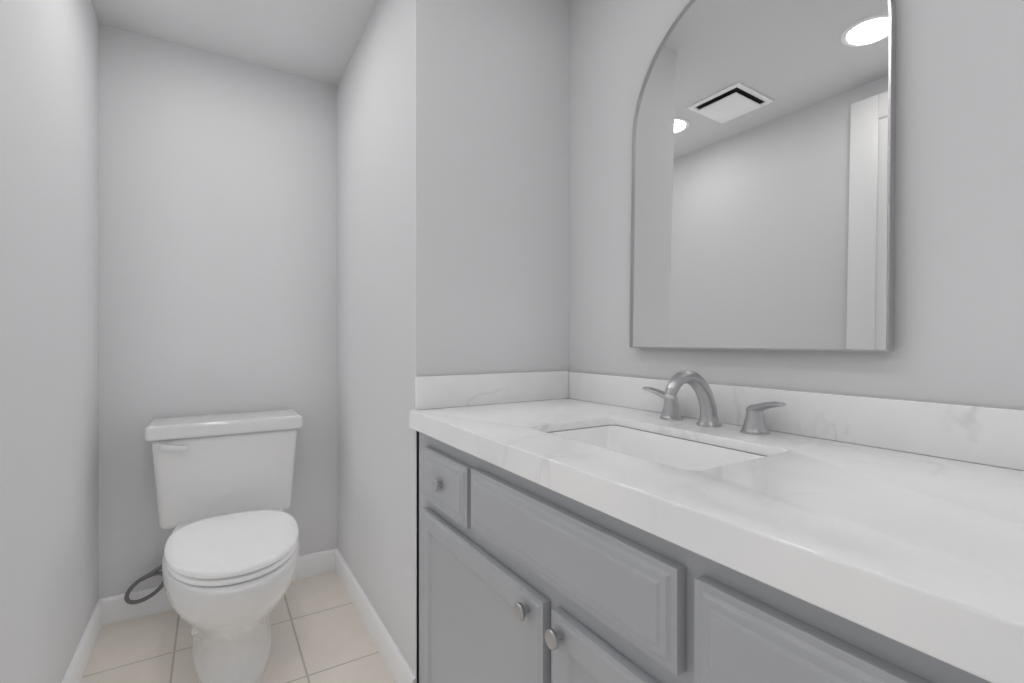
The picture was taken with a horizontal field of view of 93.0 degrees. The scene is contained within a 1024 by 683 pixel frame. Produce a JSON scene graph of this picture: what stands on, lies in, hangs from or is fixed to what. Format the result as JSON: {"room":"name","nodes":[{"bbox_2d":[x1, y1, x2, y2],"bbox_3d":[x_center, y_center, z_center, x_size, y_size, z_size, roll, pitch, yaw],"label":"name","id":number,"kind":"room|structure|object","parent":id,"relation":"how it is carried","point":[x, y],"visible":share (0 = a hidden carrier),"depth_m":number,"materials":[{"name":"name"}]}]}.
{"room":"bathroom","nodes":[
{"label":"bathroom","id":0,"kind":"room"},
{"bbox_2d":[0,0,98,682],"bbox_3d":[-0.626,-0.070,0.174,0.100,2.440,4.353,0,0,-32],"label":"wall","id":1,"kind":"structure","parent":0,"point":[49,323],"depth_m":1.37,"materials":[{"name":"white paint"}]},
{"bbox_2d":[62,599,101,682],"bbox_3d":[-0.578,1.097,0.203,0.013,0.107,4.153,0,0,-32],"label":"baseboard","id":2,"kind":"structure","parent":1,"relation":"attached to","point":[79,662],"depth_m":1.72,"materials":[{"name":"white wood"}]},
{"bbox_2d":[99,23,336,598],"bbox_3d":[-1.304,-0.070,2.254,0.929,2.440,0.100,0,0,-32],"label":"wall","id":3,"kind":"structure","parent":0,"point":[217,234],"depth_m":2.16,"materials":[{"name":"white paint"}]},
{"bbox_2d":[100,548,336,625],"bbox_3d":[-1.274,1.097,2.206,0.929,0.107,0.013,0,0,-32],"label":"baseboard","id":4,"kind":"structure","parent":3,"relation":"attached to","point":[116,608],"depth_m":2.05,"materials":[{"name":"white wood"}]},
{"bbox_2d":[91,0,378,85],"bbox_3d":[0.068,-1.320,0.602,1.732,0.060,4.353,0,0,-32],"label":"ceiling","id":5,"kind":"structure","parent":0,"point":[317,40],"depth_m":1.99,"materials":[{"name":"white paint"}]},
{"bbox_2d":[80,571,394,682],"bbox_3d":[0.068,1.180,0.602,1.732,0.060,4.353,0,0,-32],"label":"floor","id":6,"kind":"structure","parent":0,"point":[320,633],"depth_m":1.83,"materials":[{"name":"tile"}]},
{"bbox_2d":[124,409,302,682],"bbox_3d":[-1.080,0.737,1.786,0.644,0.826,0.928,0,0,-32],"label":"toilet","id":7,"kind":"object","parent":6,"relation":"on","point":[224,485],"visible":1,"depth_m":1.78,"materials":[{"name":"white ceramic"}]},
{"bbox_2d":[409,426,1023,682],"bbox_3d":[0.435,0.708,0.846,0.644,0.885,1.884,0,0,-32],"label":"bathroom vanity","id":8,"kind":"object","parent":6,"relation":"on","point":[522,578],"depth_m":0.78,"materials":[{"name":"grey wood"}]},
{"bbox_2d":[409,398,1023,681],"bbox_3d":[0.443,0.238,0.851,0.625,0.055,1.884,0,0,-32],"label":"countertop","id":9,"kind":"structure","parent":8,"relation":"on","point":[930,547],"depth_m":0.63,"materials":[{"name":"white stone"}]},
{"bbox_2d":[553,422,756,469],"bbox_3d":[0.287,0.326,1.070,0.342,0.186,0.540,0,0,-32],"label":"sink","id":10,"kind":"object","parent":9,"relation":"in","point":[689,452],"depth_m":1.21,"materials":[{"name":"white ceramic"}]},
{"bbox_2d":[641,370,796,433],"bbox_3d":[0.441,0.139,1.191,0.189,0.142,0.414,0,0,-32],"label":"faucet","id":11,"kind":"object","parent":9,"relation":"on","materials":[{"name":"silver metal"}]},
{"bbox_2d":[569,372,1023,469],"bbox_3d":[0.701,0.161,1.010,0.020,0.097,1.884,0,0,-32],"label":"backsplash","id":12,"kind":"structure","parent":9,"relation":"on","point":[994,436],"depth_m":0.94,"materials":[{"name":"white stone"}]},
{"bbox_2d":[335,0,569,682],"bbox_3d":[-0.322,-0.070,2.204,0.716,2.440,1.216,0,0,-32],"label":"wall","id":13,"kind":"structure","parent":0,"point":[453,187],"depth_m":1.70,"materials":[{"name":"white paint"}]},
{"bbox_2d":[415,371,568,409],"bbox_3d":[-0.046,0.159,1.644,0.587,0.101,0.020,0,0,-32],"label":"backsplash","id":14,"kind":"structure","parent":13,"relation":"attached to","point":[431,392],"depth_m":1.61,"materials":[{"name":"white stone"}]},
{"bbox_2d":[570,0,1023,409],"bbox_3d":[1.067,-0.070,0.503,0.136,2.440,3.137,0,0,-32],"label":"wall","id":15,"kind":"structure","parent":0,"point":[763,181],"depth_m":1.08,"materials":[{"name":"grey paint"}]}
]}

